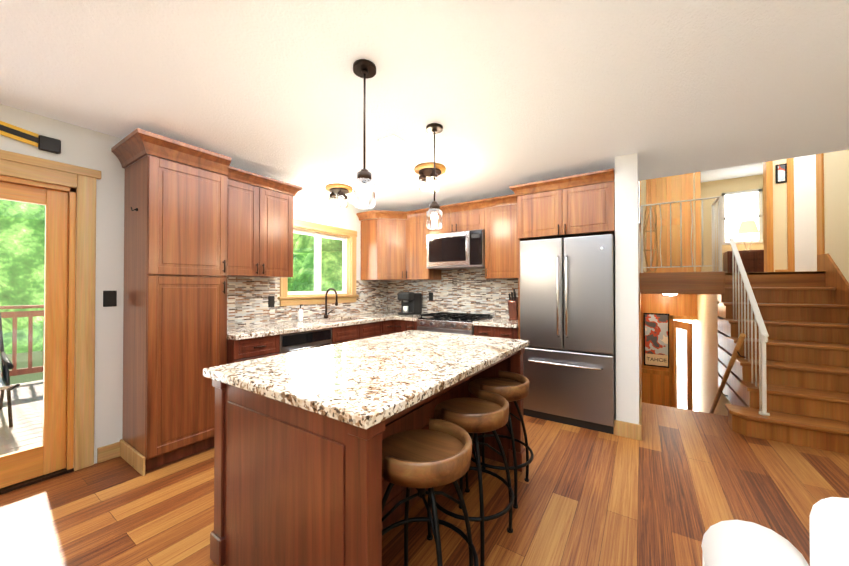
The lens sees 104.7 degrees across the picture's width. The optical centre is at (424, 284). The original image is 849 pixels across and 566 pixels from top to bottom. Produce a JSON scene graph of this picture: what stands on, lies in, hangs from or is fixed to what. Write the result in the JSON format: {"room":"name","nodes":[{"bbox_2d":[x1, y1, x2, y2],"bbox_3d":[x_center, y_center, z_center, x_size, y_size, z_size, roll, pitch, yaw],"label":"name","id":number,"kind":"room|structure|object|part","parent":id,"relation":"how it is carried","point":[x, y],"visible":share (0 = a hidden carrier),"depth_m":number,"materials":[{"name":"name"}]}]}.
{"room":"kitchen","nodes":[
{"label":"kitchen","id":0,"kind":"room"},
{"bbox_2d":[0,104,386,467],"bbox_3d":[-2.514,0.093,2.413,0.150,2.450,7.070,0,-1,34],"label":"wall","id":1,"kind":"structure","parent":0,"point":[85,147],"depth_m":2.46,"materials":[{"name":"white paint"}]},
{"bbox_2d":[0,121,60,153],"bbox_3d":[-2.996,-1.087,1.502,0.040,0.372,1.800,0,-1,34],"label":"decor","id":2,"kind":"object","parent":1,"relation":"attached to","point":[47,144],"visible":0.96,"depth_m":2.15,"materials":[{"name":"orange"}]},
{"bbox_2d":[0,149,100,494],"bbox_3d":[-3.016,0.236,1.644,0.200,2.160,1.975,0,-1,34],"label":"door frame","id":3,"kind":"structure","parent":1,"relation":"attached to","point":[69,283],"depth_m":2.29,"materials":[{"name":"brown wood"}]},
{"bbox_2d":[103,291,116,306],"bbox_3d":[-2.376,0.108,2.475,0.010,0.120,0.075,0,-1,34],"label":"switch plate","id":4,"kind":"object","parent":1,"relation":"attached to","point":[109,298],"visible":1,"depth_m":2.47,"materials":[{"name":"grey plastic"}]},
{"bbox_2d":[222,166,293,277],"bbox_3d":[-1.703,-0.545,3.191,0.340,0.940,0.727,0,-1,34],"label":"upper cabinet","id":5,"kind":"object","parent":1,"relation":"attached to","point":[260,233],"depth_m":3.09,"materials":[{"name":"brown wood"}]},
{"bbox_2d":[278,219,358,305],"bbox_3d":[-1.335,-0.252,4.154,0.195,1.000,1.210,0,-1,34],"label":"window","id":6,"kind":"structure","parent":1,"relation":"in","point":[347,294],"depth_m":4.16,"materials":[{"name":"brown wood"}]},
{"bbox_2d":[0,402,848,565],"bbox_3d":[-0.236,1.406,1.059,5.430,0.200,7.350,0,-1,34],"label":"floor","id":7,"kind":"structure","parent":0,"point":[672,486],"depth_m":1.96,"materials":[{"name":"brown wood"}]},
{"bbox_2d":[111,128,230,475],"bbox_3d":[-1.975,0.143,2.568,0.568,2.353,0.597,0,-1,34],"label":"pantry","id":8,"kind":"object","parent":7,"relation":"on","point":[175,292],"visible":0.85,"depth_m":2.42,"materials":[{"name":"brown wood"}]},
{"bbox_2d":[227,336,279,363],"bbox_3d":[-1.677,0.888,2.964,0.621,0.870,0.398,0,-1,34],"label":"base cabinet","id":9,"kind":"object","parent":7,"relation":"on","point":[249,342],"depth_m":2.75,"materials":[{"name":"brown wood"}]},
{"bbox_2d":[227,312,414,339],"bbox_3d":[-1.044,0.441,3.901,0.646,0.040,2.653,0,-1,34],"label":"countertop","id":10,"kind":"structure","parent":9,"relation":"on","point":[246,332],"depth_m":3.33,"materials":[{"name":"beige stone"}]},
{"bbox_2d":[298,305,302,320],"bbox_3d":[-1.419,0.326,3.755,0.070,0.186,0.060,0,-1,34],"label":"soap dispenser","id":11,"kind":"object","parent":10,"relation":"on","point":[300,314],"visible":1,"depth_m":3.73,"materials":[{"name":"white plastic"}]},
{"bbox_2d":[324,288,337,317],"bbox_3d":[-1.129,0.234,4.066,0.232,0.376,0.130,0,-1,34],"label":"faucet","id":12,"kind":"object","parent":10,"relation":"on","point":[336,302],"visible":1,"depth_m":4.06,"materials":[{"name":"black metal"}]},
{"bbox_2d":[327,320,334,323],"bbox_3d":[-1.017,0.545,3.943,0.425,0.192,0.656,0,-1,34],"label":"sink","id":13,"kind":"object","parent":10,"relation":"in","point":[328,321],"depth_m":4.00,"materials":[{"name":"beige stone"}]},
{"bbox_2d":[397,292,421,314],"bbox_3d":[-0.216,0.268,4.692,0.240,0.319,0.310,0,-1,34],"label":"coffee maker","id":14,"kind":"object","parent":10,"relation":"on","point":[411,303],"visible":1,"depth_m":4.61,"materials":[{"name":"grey plastic"}]},
{"bbox_2d":[287,328,338,343],"bbox_3d":[-1.398,0.891,3.384,0.621,0.870,0.722,0,-1,34],"label":"base cabinet","id":15,"kind":"object","parent":7,"relation":"on","point":[335,331],"depth_m":3.50,"materials":[{"name":"brown wood"}]},
{"bbox_2d":[279,328,331,353],"bbox_3d":[-1.131,0.840,3.206,0.068,0.760,0.596,0,-1,34],"label":"dishwasher","id":16,"kind":"object","parent":15,"relation":"in","point":[297,341],"visible":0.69,"depth_m":3.18,"materials":[{"name":"black metal"}]},
{"bbox_2d":[339,324,378,342],"bbox_3d":[-0.993,0.897,3.996,0.621,0.870,0.860,0,-1,34],"label":"base cabinet","id":17,"kind":"object","parent":7,"relation":"on","point":[353,332],"depth_m":3.77,"materials":[{"name":"brown wood"}]},
{"bbox_2d":[210,350,525,565],"bbox_3d":[-0.159,0.879,1.979,1.051,0.870,1.648,0,-1,34],"label":"kitchen island","id":18,"kind":"object","parent":7,"relation":"on","point":[299,437],"depth_m":1.29,"materials":[{"name":"brown wood"}]},
{"bbox_2d":[203,330,528,429],"bbox_3d":[-0.145,0.424,1.974,1.060,0.040,1.700,0,-1,34],"label":"island countertop","id":19,"kind":"structure","parent":18,"relation":"on","point":[363,384],"depth_m":1.50,"materials":[{"name":"beige stone"}]},
{"bbox_2d":[379,320,394,335],"bbox_3d":[-0.721,0.900,4.367,0.665,0.870,0.297,0,-1,34],"label":"base cabinet","id":20,"kind":"object","parent":7,"relation":"on","point":[385,326],"depth_m":4.20,"materials":[{"name":"brown wood"}]},
{"bbox_2d":[395,320,417,332],"bbox_3d":[-0.097,0.901,4.463,0.405,0.870,0.664,0,-1,34],"label":"base cabinet","id":21,"kind":"object","parent":7,"relation":"on","point":[400,325],"depth_m":4.22,"materials":[{"name":"brown wood"}]},
{"bbox_2d":[395,313,426,319],"bbox_3d":[-0.070,0.446,4.460,0.359,0.040,0.646,0,-1,34],"label":"countertop","id":22,"kind":"structure","parent":21,"relation":"on","point":[416,316],"depth_m":4.24,"materials":[{"name":"beige stone"}]},
{"bbox_2d":[382,418,478,565],"bbox_3d":[-0.012,0.956,1.293,0.445,0.703,0.445,0,-1,34],"label":"stool","id":23,"kind":"object","parent":7,"relation":"on","point":[438,453],"visible":0.94,"depth_m":1.27,"materials":[{"name":"brown wood"}]},
{"bbox_2d":[417,312,492,334],"bbox_3d":[0.379,0.858,4.118,0.760,0.950,0.701,0,-1,34],"label":"range","id":24,"kind":"object","parent":7,"relation":"on","point":[453,323],"visible":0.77,"depth_m":3.91,"materials":[{"name":"grey metal"}]},
{"bbox_2d":[427,390,514,565],"bbox_3d":[0.241,0.960,1.719,0.445,0.703,0.445,0,-1,34],"label":"stool","id":25,"kind":"object","parent":7,"relation":"on","point":[486,411],"visible":0.85,"depth_m":1.61,"materials":[{"name":"brown wood"}]},
{"bbox_2d":[473,324,517,338],"bbox_3d":[0.934,0.895,3.806,0.501,0.870,0.620,0,-1,34],"label":"base cabinet","id":26,"kind":"object","parent":7,"relation":"on","point":[512,333],"depth_m":3.53,"materials":[{"name":"brown wood"}]},
{"bbox_2d":[473,317,517,327],"bbox_3d":[0.926,0.440,3.800,0.503,0.040,0.646,0,-1,34],"label":"countertop","id":27,"kind":"structure","parent":26,"relation":"on","point":[495,322],"depth_m":3.58,"materials":[{"name":"beige stone"}]},
{"bbox_2d":[507,289,517,320],"bbox_3d":[1.066,0.238,3.857,0.110,0.364,0.246,0,-1,34],"label":"knife block","id":28,"kind":"object","parent":27,"relation":"on","point":[512,301],"visible":0.94,"depth_m":3.78,"materials":[{"name":"brown wood"}]},
{"bbox_2d":[465,371,533,508],"bbox_3d":[0.480,0.964,2.143,0.446,0.703,0.446,0,-1,34],"label":"stool","id":29,"kind":"object","parent":7,"relation":"on","point":[510,386],"visible":0.81,"depth_m":2.07,"materials":[{"name":"brown wood"}]},
{"bbox_2d":[518,234,615,433],"bbox_3d":[1.466,0.427,3.366,0.868,1.798,0.770,0,-1,34],"label":"fridge","id":30,"kind":"object","parent":7,"relation":"on","point":[567,307],"depth_m":3.05,"materials":[{"name":"grey metal"}]},
{"bbox_3d":[1.155,0.430,3.665,0.020,1.798,0.616,0,-1,34],"label":"fridge panel","id":31,"kind":"part","parent":30,"relation":"part of","materials":[{"name":"silver metal"}]},
{"bbox_2d":[701,497,848,565],"bbox_3d":[1.257,0.905,0.198,1.578,0.763,0.916,0,-1,34],"label":"chair","id":32,"kind":"object","parent":7,"relation":"on","point":[735,543],"visible":1,"depth_m":0.84,"materials":[{"name":"white fabric"}]},
{"bbox_2d":[717,253,848,454],"bbox_3d":[3.694,0.486,3.370,1.118,1.680,2.030,0,-1,34],"label":"stairs","id":33,"kind":"structure","parent":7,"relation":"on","point":[807,360],"depth_m":3.18,"materials":[{"name":"brown wood"}]},
{"bbox_2d":[729,238,769,415],"bbox_3d":[3.273,0.295,3.322,0.059,1.690,1.313,0,-1,34],"label":"stair railing","id":34,"kind":"object","parent":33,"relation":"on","point":[763,334],"depth_m":3.16,"materials":[{"name":"white paint"}]},
{"bbox_2d":[0,0,848,210],"bbox_3d":[-0.291,-1.245,1.000,5.430,0.200,7.150,0,-1,34],"label":"ceiling","id":35,"kind":"structure","parent":0,"point":[505,94],"depth_m":1.85,"materials":[{"name":"white paint"}]},
{"bbox_2d":[325,184,352,207],"bbox_3d":[-0.988,-1.012,3.793,0.310,0.214,0.310,0,-1,34],"label":"light","id":36,"kind":"object","parent":35,"relation":"attached to","point":[341,191],"visible":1,"depth_m":3.75,"materials":[{"name":"white glass"}]},
{"bbox_2d":[353,59,375,208],"bbox_3d":[-0.314,-0.771,1.712,0.120,0.735,0.120,0,-1,34],"label":"pendant light","id":37,"kind":"object","parent":35,"relation":"hanging from","point":[365,69],"visible":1,"depth_m":1.71,"materials":[{"name":"glass"}]},
{"bbox_2d":[414,162,445,192],"bbox_3d":[0.054,-1.018,3.174,0.310,0.214,0.310,0,-1,34],"label":"light","id":38,"kind":"object","parent":35,"relation":"attached to","point":[423,170],"visible":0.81,"depth_m":3.13,"materials":[{"name":"white glass"}]},
{"bbox_2d":[426,123,442,229],"bbox_3d":[0.072,-0.765,2.357,0.120,0.735,0.120,0,-1,34],"label":"pendant light","id":39,"kind":"object","parent":35,"relation":"hanging from","point":[434,129],"visible":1,"depth_m":2.35,"materials":[{"name":"glass"}]},
{"bbox_2d":[615,153,639,423],"bbox_3d":[2.928,0.135,4.613,0.170,5.395,4.250,0,-1,34],"label":"wall","id":40,"kind":"structure","parent":0,"point":[627,243],"depth_m":2.84,"materials":[{"name":"white paint"}]},
{"bbox_2d":[638,391,641,440],"bbox_3d":[2.131,1.260,3.231,0.018,0.130,1.118,0,-1,34],"label":"baseboard","id":41,"kind":"structure","parent":40,"relation":"attached to","point":[640,401],"depth_m":2.85,"materials":[{"name":"brown wood"}]},
{"bbox_2d":[639,181,640,231],"bbox_3d":[3.657,-1.534,5.553,0.018,1.160,0.860,0,-1,34],"label":"trim","id":42,"kind":"structure","parent":40,"relation":"attached to","point":[639,181],"depth_m":5.20,"materials":[{"name":"orange wood"}]},
{"bbox_2d":[639,292,641,397],"bbox_3d":[3.225,1.372,4.885,0.012,2.525,3.450,0,-1,34],"label":"trim","id":43,"kind":"structure","parent":40,"relation":"attached to","point":[640,295],"depth_m":3.46,"materials":[{"name":"orange wood"}]},
{"bbox_2d":[642,294,696,406],"bbox_3d":[4.531,1.383,6.071,0.820,2.525,0.030,0,-1,34],"label":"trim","id":44,"kind":"structure","parent":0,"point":[654,384],"depth_m":6.15,"materials":[{"name":"orange wood"}]},
{"bbox_2d":[640,159,787,271],"bbox_3d":[5.414,0.144,5.604,3.220,5.395,0.150,0,-1,34],"label":"wall","id":45,"kind":"structure","parent":0,"point":[780,224],"depth_m":5.32,"materials":[{"name":"beige paint"}]},
{"bbox_2d":[640,205,657,272],"bbox_3d":[3.239,-0.642,4.719,0.214,0.961,0.233,0,-1,34],"label":"snowshoes","id":46,"kind":"object","parent":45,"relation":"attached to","point":[655,231],"visible":0.73,"depth_m":4.69,"materials":[{"name":"brown wood"}]},
{"bbox_2d":[643,313,669,367],"bbox_3d":[4.358,1.046,6.157,0.400,1.000,0.023,0,-1,34],"label":"poster","id":47,"kind":"object","parent":45,"relation":"attached to","point":[656,334],"visible":0.96,"depth_m":6.15,"materials":[{"name":"multicoloured paper"}]},
{"bbox_2d":[640,153,824,272],"bbox_3d":[5.344,-1.188,5.542,2.845,2.105,0.050,0,-1,34],"label":"trim","id":48,"kind":"structure","parent":45,"relation":"attached to","point":[805,215],"depth_m":5.86,"materials":[{"name":"orange wood"}]},
{"bbox_2d":[775,163,786,183],"bbox_3d":[5.755,-1.787,5.285,0.120,0.300,0.031,0,-1,34],"label":"picture frame","id":49,"kind":"object","parent":45,"relation":"attached to","point":[781,173],"visible":0.96,"depth_m":5.26,"materials":[{"name":"black metal"}]},
{"bbox_2d":[697,294,730,415],"bbox_3d":[3.939,1.468,4.345,0.100,2.725,3.560,0,-1,34],"label":"wall","id":50,"kind":"structure","parent":0,"point":[707,331],"depth_m":4.89,"materials":[{"name":"beige paint"}]},
{"bbox_2d":[669,315,697,410],"bbox_3d":[4.524,1.607,5.687,0.410,2.070,0.615,0,-1,34],"label":"door","id":51,"kind":"structure","parent":50,"relation":"attached to","point":[683,364],"depth_m":5.83,"materials":[{"name":"brown wood"}]},
{"bbox_2d":[709,333,745,413],"bbox_3d":[3.425,1.155,3.734,0.080,1.401,1.873,0,-1,34],"label":"handrail","id":52,"kind":"object","parent":50,"relation":"attached to","point":[739,343],"visible":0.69,"depth_m":3.44,"materials":[{"name":"brown wood"}]},
{"bbox_2d":[639,271,825,293],"bbox_3d":[4.726,-0.011,4.550,2.900,0.275,2.370,0,-1,34],"label":"stair","id":53,"kind":"structure","parent":0,"point":[717,282],"depth_m":4.04,"materials":[{"name":"brown wood"}]},
{"bbox_2d":[640,196,721,272],"bbox_3d":[3.248,-0.603,4.173,0.824,0.914,0.040,0,-1,34],"label":"stair railing","id":54,"kind":"object","parent":53,"relation":"on","point":[716,204],"depth_m":4.17,"materials":[{"name":"white paint"}]},
{"bbox_2d":[701,162,763,271],"bbox_3d":[6.564,-1.409,6.746,2.850,2.570,3.000,0,-1,34],"label":"wall","id":55,"kind":"structure","parent":0,"point":[716,182],"depth_m":7.86,"materials":[{"name":"beige paint"}]},
{"bbox_2d":[824,149,848,282],"bbox_3d":[2.877,0.103,0.988,0.150,5.395,10.650,0,-1,34],"label":"wall","id":56,"kind":"structure","parent":0,"point":[836,200],"depth_m":3.55,"materials":[{"name":"beige paint"}]},
{"bbox_3d":[6.522,0.001,6.671,2.850,0.249,3.150,0,-1,34],"label":"floor","id":57,"kind":"structure","parent":0,"visible":0},
{"bbox_2d":[723,250,763,272],"bbox_3d":[7.359,-0.438,7.495,0.700,0.638,0.498,0,-1,34],"label":"dresser","id":58,"kind":"object","parent":57,"relation":"on","point":[752,260],"visible":0.5,"depth_m":7.31,"materials":[{"name":"brown wood"}]},
{"bbox_2d":[737,220,759,250],"bbox_3d":[7.373,-1.099,7.466,0.380,0.680,0.380,0,-1,34],"label":"table lamp","id":59,"kind":"object","parent":58,"relation":"on","point":[748,227],"visible":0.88,"depth_m":7.40,"materials":[{"name":"beige fabric"}]},
{"bbox_3d":[0.715,0.111,4.424,3.310,2.450,0.150,0,-1,34],"label":"wall","id":60,"kind":"structure","parent":0,"visible":0},
{"bbox_2d":[268,296,274,306],"bbox_3d":[-1.659,0.188,3.549,0.005,0.120,0.070,0,-1,34],"label":"outlet","id":61,"kind":"object","parent":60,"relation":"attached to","point":[271,301],"depth_m":3.55,"materials":[{"name":"grey plastic"}]},
{"bbox_2d":[226,276,389,326],"bbox_3d":[-1.312,-0.122,4.086,0.006,1.090,2.657,0,-1,34],"label":"backsplash","id":62,"kind":"structure","parent":60,"relation":"attached to","point":[247,297],"depth_m":3.59,"materials":[{"name":"tile"}]},
{"bbox_2d":[358,210,405,280],"bbox_3d":[-0.472,-0.531,4.753,0.666,0.940,0.615,0,-1,34],"label":"upper cabinet","id":63,"kind":"object","parent":60,"relation":"attached to","point":[383,241],"depth_m":4.54,"materials":[{"name":"brown wood"}]},
{"bbox_2d":[406,208,440,279],"bbox_3d":[-0.050,-0.533,4.602,0.435,0.940,0.401,0,-1,34],"label":"upper cabinet","id":64,"kind":"object","parent":60,"relation":"attached to","point":[417,231],"depth_m":4.47,"materials":[{"name":"brown wood"}]},
{"bbox_2d":[429,292,432,300],"bbox_3d":[0.093,0.178,4.734,0.070,0.120,0.005,0,-1,34],"label":"outlet","id":65,"kind":"object","parent":60,"relation":"attached to","point":[430,293],"depth_m":4.73,"materials":[{"name":"grey plastic"}]},
{"bbox_2d":[390,268,517,317],"bbox_3d":[0.378,-0.118,4.555,2.245,1.090,0.006,0,-1,34],"label":"backsplash","id":66,"kind":"structure","parent":60,"relation":"attached to","point":[474,291],"depth_m":4.47,"materials":[{"name":"tile"}]},
{"bbox_2d":[430,199,485,234],"bbox_3d":[0.482,-0.831,4.289,0.800,0.350,0.340,0,-1,34],"label":"upper cabinet","id":67,"kind":"object","parent":60,"relation":"attached to","point":[464,216],"depth_m":4.09,"materials":[{"name":"brown wood"}]},
{"bbox_2d":[426,229,484,269],"bbox_3d":[0.451,-0.429,4.239,0.796,0.444,0.447,0,-1,34],"label":"microwave","id":68,"kind":"object","parent":67,"relation":"attached to","point":[459,250],"visible":0.92,"depth_m":4.06,"materials":[{"name":"grey metal"}]},
{"bbox_2d":[485,194,517,278],"bbox_3d":[1.017,-0.539,3.931,0.485,0.940,0.340,0,-1,34],"label":"upper cabinet","id":69,"kind":"object","parent":60,"relation":"attached to","point":[501,251],"depth_m":3.81,"materials":[{"name":"brown wood"}]},
{"bbox_2d":[514,170,614,241],"bbox_3d":[1.506,-0.743,3.429,0.876,0.540,0.640,0,-1,34],"label":"upper cabinet","id":70,"kind":"object","parent":60,"relation":"attached to","point":[579,210],"depth_m":3.14,"materials":[{"name":"brown wood"}]},
{"label":"outside","id":71,"kind":"structure","parent":0,"visible":0},
{"bbox_2d":[0,380,42,454],"bbox_3d":[-4.483,1.498,3.004,3.800,0.250,9.100,0,-1,34],"label":"floor","id":72,"kind":"structure","parent":71,"point":[7,436],"depth_m":3.33,"materials":[{"name":"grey wood"}]},
{"bbox_2d":[0,313,19,427],"bbox_3d":[-4.435,0.849,3.098,1.523,1.064,0.636,0,-1,34],"label":"lounge chair","id":73,"kind":"object","parent":72,"relation":"on","point":[4,365],"depth_m":3.33,"materials":[{"name":"black metal"}]},
{"bbox_2d":[0,305,43,376],"bbox_3d":[-5.957,0.837,4.044,0.140,1.090,9.095,0,-1,34],"label":"deck railing","id":74,"kind":"object","parent":72,"relation":"on","point":[14,341],"depth_m":4.53,"materials":[{"name":"brown wood"}]},
{"bbox_2d":[0,351,42,384],"bbox_3d":[-16.907,3.999,17.154,32.570,0.100,70.000,0,-1,34],"label":"ground","id":75,"kind":"structure","parent":71,"point":[23,364],"depth_m":15.88,"materials":[{"name":"green plant"}]},
{"bbox_2d":[0,199,342,354],"bbox_3d":[-10.381,-10.036,18.952,22.600,29.000,100.000,0,-1,34],"label":"trees","id":76,"kind":"object","parent":75,"relation":"on","point":[37,266],"depth_m":18.75,"materials":[{"name":"green plant"}]}
]}

